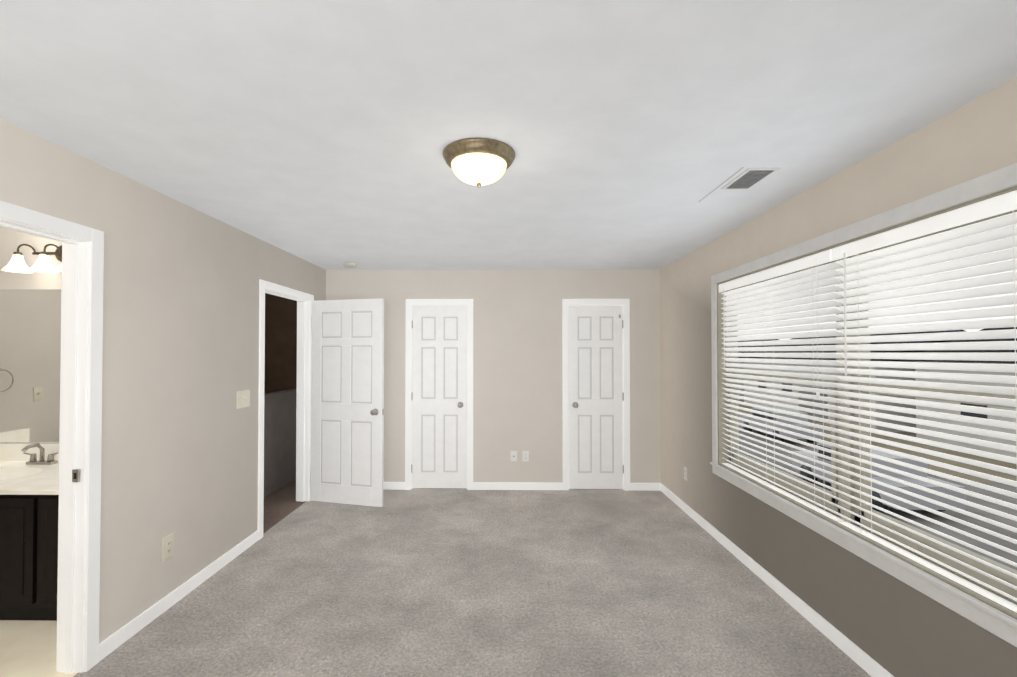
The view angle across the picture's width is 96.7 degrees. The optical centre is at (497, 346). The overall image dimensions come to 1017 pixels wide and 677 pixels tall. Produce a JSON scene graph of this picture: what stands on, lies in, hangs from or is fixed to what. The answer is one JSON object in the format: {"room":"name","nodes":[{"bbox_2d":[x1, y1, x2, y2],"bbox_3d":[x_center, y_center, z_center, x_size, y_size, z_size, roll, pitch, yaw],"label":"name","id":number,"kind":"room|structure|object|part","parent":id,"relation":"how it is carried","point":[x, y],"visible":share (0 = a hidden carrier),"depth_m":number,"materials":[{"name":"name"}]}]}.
{"room":"empty bedroom","nodes":[
{"label":"empty bedroom","id":0,"kind":"room"},
{"bbox_2d":[0,227,61,443],"bbox_3d":[-3.005,0.337,3.204,1.878,2.440,0.115,0,-1,1],"label":"wall","id":1,"kind":"structure","parent":0,"point":[11,240],"depth_m":3.15,"materials":[{"name":"beige paint"}]},
{"bbox_2d":[0,443,58,462],"bbox_3d":[-3.009,0.735,3.128,1.877,0.120,0.020,0,-1,1],"label":"backsplash","id":2,"kind":"structure","parent":1,"relation":"attached to","point":[9,452],"depth_m":3.12,"materials":[{"name":"white stone"}]},
{"bbox_2d":[0,289,60,442],"bbox_3d":[-3.008,0.134,3.147,1.823,1.065,0.005,0,-1,1],"label":"bathroom mirror","id":3,"kind":"object","parent":1,"relation":"attached to","point":[30,340],"depth_m":3.15,"materials":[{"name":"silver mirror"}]},
{"bbox_2d":[2,244,61,272],"bbox_3d":[-3.031,-0.606,3.054,0.508,0.208,0.213,0,-1,1],"label":"sconce","id":4,"kind":"object","parent":1,"relation":"attached to","point":[42,264],"visible":0.69,"depth_m":3.01,"materials":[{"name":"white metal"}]},
{"bbox_2d":[0,620,76,676],"bbox_3d":[-3.036,1.599,1.790,2.093,0.116,2.910,0,-1,1],"label":"floor","id":5,"kind":"structure","parent":0,"point":[28,648],"depth_m":2.31,"materials":[{"name":"beige tile"}]},
{"bbox_2d":[0,503,39,619],"bbox_3d":[-2.778,1.232,2.806,0.469,0.639,0.644,0,-1,1],"label":"base cabinet","id":6,"kind":"object","parent":5,"relation":"on","point":[17,520],"depth_m":2.49,"materials":[{"name":"brown wood"}]},
{"bbox_2d":[0,463,58,506],"bbox_3d":[-3.013,0.828,2.805,1.877,0.075,0.664,0,-1,1],"label":"countertop","id":7,"kind":"structure","parent":6,"relation":"on","point":[19,482],"depth_m":2.60,"materials":[{"name":"white stone"}]},
{"bbox_2d":[21,443,57,464],"bbox_3d":[-3.082,0.720,3.004,0.232,0.146,0.151,0,-1,1],"label":"faucet","id":8,"kind":"object","parent":7,"relation":"on","point":[50,460],"depth_m":3.04,"materials":[{"name":"silver metal"}]},
{"bbox_2d":[32,507,58,620],"bbox_3d":[-2.309,1.232,2.800,0.469,0.639,0.644,0,-1,1],"label":"base cabinet","id":9,"kind":"object","parent":5,"relation":"on","point":[45,553],"depth_m":2.48,"materials":[{"name":"brown wood"}]},
{"bbox_2d":[0,119,325,643],"bbox_3d":[-2.027,0.318,1.798,0.115,2.440,6.717,0,-1,1],"label":"wall","id":10,"kind":"structure","parent":0,"point":[179,434],"depth_m":2.65,"materials":[{"name":"beige paint"}]},
{"bbox_2d":[0,201,103,673],"bbox_3d":[-2.027,0.481,1.762,0.144,2.108,0.919,0,-1,1],"label":"door frame","id":11,"kind":"structure","parent":10,"relation":"attached to","point":[80,447],"depth_m":2.15,"materials":[{"name":"white wood"}]},
{"bbox_2d":[72,469,79,481],"bbox_3d":[-2.000,0.612,2.143,0.030,0.060,0.011,0,-1,1],"label":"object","id":12,"kind":"structure","parent":11,"relation":"attached to","point":[75,475],"depth_m":2.14,"materials":[{"name":"silver metal"}]},
{"bbox_2d":[162,532,174,561],"bbox_3d":[-1.954,1.188,2.681,0.008,0.138,0.092,0,-1,1],"label":"electrical outlet","id":13,"kind":"object","parent":10,"relation":"attached to","point":[168,546],"visible":1,"depth_m":2.68,"materials":[{"name":"beige plastic"}]},
{"bbox_2d":[99,530,258,660],"bbox_3d":[-1.948,1.513,2.929,0.013,0.082,1.443,0,-1,1],"label":"baseboard","id":14,"kind":"structure","parent":10,"relation":"attached to","point":[138,623],"depth_m":2.68,"materials":[{"name":"white wood"}]},
{"bbox_2d":[237,390,249,408],"bbox_3d":[-1.939,0.401,3.452,0.016,0.130,0.168,0,-1,1],"label":"light switch","id":15,"kind":"object","parent":10,"relation":"attached to","point":[243,398],"visible":1,"depth_m":3.45,"materials":[{"name":"beige plastic"}]},
{"bbox_2d":[257,279,313,539],"bbox_3d":[-1.995,0.516,4.176,0.144,2.108,1.019,0,-1,1],"label":"door frame","id":16,"kind":"structure","parent":10,"relation":"attached to","point":[304,300],"depth_m":4.60,"materials":[{"name":"white wood"}]},
{"bbox_2d":[311,298,383,506],"bbox_3d":[-1.518,0.548,4.525,0.812,2.036,0.177,0,-1,15],"label":"hall door","id":17,"kind":"structure","parent":10,"relation":"in","point":[347,411],"depth_m":4.50,"materials":[{"name":"white paint"}]},
{"bbox_3d":[-1.174,0.640,4.434,0.102,0.066,0.177,0,-1,15],"label":"knob","id":18,"kind":"part","parent":17,"relation":"part of","materials":[{"name":"silver metal"}]},
{"bbox_2d":[264,392,295,489],"bbox_3d":[-2.502,1.055,4.442,0.110,1.040,2.392,0,-1,1],"label":"wall","id":19,"kind":"structure","parent":0,"point":[279,437],"depth_m":5.04,"materials":[{"name":"paint"}]},
{"bbox_2d":[264,389,295,397],"bbox_3d":[-2.502,0.522,4.449,0.140,0.025,2.392,0,-1,1],"label":"trim","id":20,"kind":"structure","parent":19,"relation":"on","point":[277,393],"depth_m":5.11,"materials":[{"name":"paint"}]},
{"bbox_2d":[264,472,295,497],"bbox_3d":[-2.441,1.534,4.434,0.013,0.082,2.392,0,-1,1],"label":"baseboard","id":21,"kind":"structure","parent":19,"relation":"attached to","point":[278,485],"depth_m":5.02,"materials":[{"name":"paint"}]},
{"bbox_2d":[264,293,296,393],"bbox_3d":[-2.796,0.373,5.709,1.528,2.440,0.115,0,-1,1],"label":"wall","id":22,"kind":"structure","parent":0,"point":[280,343],"depth_m":5.65,"materials":[{"name":"brown paint"}]},
{"bbox_2d":[73,479,870,676],"bbox_3d":[-0.907,1.601,2.064,5.643,0.120,7.317,0,-1,1],"label":"floor","id":23,"kind":"structure","parent":0,"point":[438,582],"depth_m":2.75,"materials":[{"name":"grey carpet"}]},
{"bbox_2d":[326,269,660,482],"bbox_3d":[0.015,0.364,5.071,3.880,2.440,0.115,0,-1,1],"label":"wall","id":24,"kind":"structure","parent":0,"point":[517,360],"depth_m":5.01,"materials":[{"name":"beige paint"}]},
{"bbox_2d":[383,482,404,489],"bbox_3d":[-1.477,1.542,5.010,0.899,0.082,0.013,0,-1,1],"label":"baseboard","id":25,"kind":"structure","parent":24,"relation":"attached to","point":[386,485],"depth_m":5.00,"materials":[{"name":"white wood"}]},
{"bbox_2d":[411,306,466,487],"bbox_3d":[-0.655,0.560,5.043,0.616,2.026,0.177,0,-1,1],"label":"closet door","id":26,"kind":"structure","parent":24,"relation":"in","point":[439,416],"depth_m":5.03,"materials":[{"name":"white paint"}]},
{"bbox_2d":[405,299,472,489],"bbox_3d":[-0.650,0.528,5.070,0.749,2.108,0.129,0,-1,1],"label":"door frame","id":27,"kind":"structure","parent":24,"relation":"attached to","point":[410,303],"depth_m":5.01,"materials":[{"name":"white wood"}]},
{"bbox_2d":[510,451,516,460],"bbox_3d":[0.174,1.211,4.990,0.072,0.116,0.018,0,-1,1],"label":"electrical outlet","id":28,"kind":"object","parent":24,"relation":"attached to","point":[513,455],"visible":1,"depth_m":4.99,"materials":[{"name":"white plastic"}]},
{"bbox_2d":[473,482,562,489],"bbox_3d":[0.219,1.542,4.988,0.988,0.082,0.013,0,-1,1],"label":"baseboard","id":29,"kind":"structure","parent":24,"relation":"attached to","point":[476,485],"depth_m":4.98,"materials":[{"name":"white wood"}]},
{"bbox_2d":[522,451,528,460],"bbox_3d":[0.305,1.211,4.993,0.072,0.116,0.008,0,-1,1],"label":"electrical outlet","id":30,"kind":"object","parent":24,"relation":"attached to","point":[525,455],"visible":1,"depth_m":4.99,"materials":[{"name":"white plastic"}]},
{"bbox_2d":[562,299,629,490],"bbox_3d":[1.083,0.528,5.047,0.737,2.108,0.129,0,-1,1],"label":"door frame","id":31,"kind":"structure","parent":24,"relation":"attached to","point":[625,303],"depth_m":4.98,"materials":[{"name":"white wood"}]},
{"bbox_2d":[569,306,623,488],"bbox_3d":[1.087,0.560,5.020,0.604,2.026,0.177,0,-1,1],"label":"closet door","id":32,"kind":"structure","parent":24,"relation":"in","point":[596,396],"depth_m":5.00,"materials":[{"name":"white paint"}]},
{"bbox_3d":[0.837,0.648,5.022,0.102,0.066,0.177,0,-1,1],"label":"knob","id":33,"kind":"part","parent":32,"relation":"part of","materials":[{"name":"silver metal"}]},
{"bbox_2d":[630,483,658,490],"bbox_3d":[1.615,1.542,4.969,0.323,0.082,0.013,0,-1,1],"label":"baseboard","id":34,"kind":"structure","parent":24,"relation":"attached to","point":[633,486],"depth_m":4.96,"materials":[{"name":"white wood"}]},
{"bbox_2d":[0,0,1016,269],"bbox_3d":[-1.082,-0.958,2.103,5.993,0.120,7.317,0,-1,1],"label":"ceiling","id":35,"kind":"structure","parent":0,"point":[326,132],"depth_m":1.69,"materials":[{"name":"white paint"}]},
{"bbox_2d":[343,262,356,267],"bbox_3d":[-1.539,-0.843,4.705,0.136,0.037,0.136,0,-1,1],"label":"smoke detector","id":36,"kind":"object","parent":35,"relation":"attached to","point":[350,265],"visible":1,"depth_m":4.66,"materials":[{"name":"plastic"}]},
{"bbox_2d":[443,138,514,186],"bbox_3d":[-0.089,-0.820,2.114,0.340,0.154,0.340,0,-1,1],"label":"lamp","id":37,"kind":"object","parent":35,"relation":"attached to","point":[478,162],"visible":1,"depth_m":2.02,"materials":[{"name":"white glass"}]},
{"bbox_3d":[-0.089,-0.808,2.114,0.260,0.088,0.260,0,-1,1],"label":"glass","id":38,"kind":"part","parent":37,"relation":"part of","materials":[{"name":"white glass"}]},
{"bbox_2d":[699,167,743,201],"bbox_3d":[1.230,-0.891,2.517,0.006,0.002,0.520,0,-1,1],"label":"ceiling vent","id":39,"kind":"object","parent":35,"relation":"in","point":[742,167],"depth_m":2.46,"materials":[{"name":"metal"}]},
{"bbox_2d":[721,168,779,189],"bbox_3d":[1.337,-0.889,2.408,0.157,0.009,0.285,0,-1,1],"label":"ceiling vent","id":40,"kind":"object","parent":35,"relation":"in","point":[749,178],"depth_m":2.38,"materials":[{"name":"metal"}]},
{"bbox_2d":[660,77,1016,676],"bbox_3d":[1.829,0.316,1.688,0.160,2.440,6.602,0,-1,1],"label":"wall","id":41,"kind":"structure","parent":0,"point":[893,626],"depth_m":2.37,"materials":[{"name":"beige paint"}]},
{"bbox_2d":[684,467,687,480],"bbox_3d":[1.780,1.207,4.290,0.008,0.116,0.072,0,-1,1],"label":"electrical outlet","id":42,"kind":"object","parent":41,"relation":"attached to","point":[685,474],"visible":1,"depth_m":4.28,"materials":[{"name":"white plastic"}]},
{"bbox_2d":[659,483,893,676],"bbox_3d":[1.743,1.496,1.730,0.013,0.082,6.487,0,-1,1],"label":"baseboard","id":43,"kind":"structure","parent":41,"relation":"attached to","point":[867,663],"depth_m":2.68,"materials":[{"name":"white wood"}]},
{"bbox_2d":[710,163,1016,646],"bbox_3d":[1.815,0.210,2.509,0.170,1.619,2.454,0,-1,1],"label":"window","id":44,"kind":"structure","parent":41,"relation":"in","point":[847,270],"depth_m":2.08,"materials":[{"name":"plastic"}]},
{"label":"outside","id":45,"kind":"structure","parent":0,"visible":0},
{"bbox_2d":[738,327,1016,569],"bbox_3d":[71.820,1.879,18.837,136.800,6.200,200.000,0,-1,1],"label":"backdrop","id":46,"kind":"structure","parent":45,"point":[989,537],"depth_m":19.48,"materials":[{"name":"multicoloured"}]}
]}

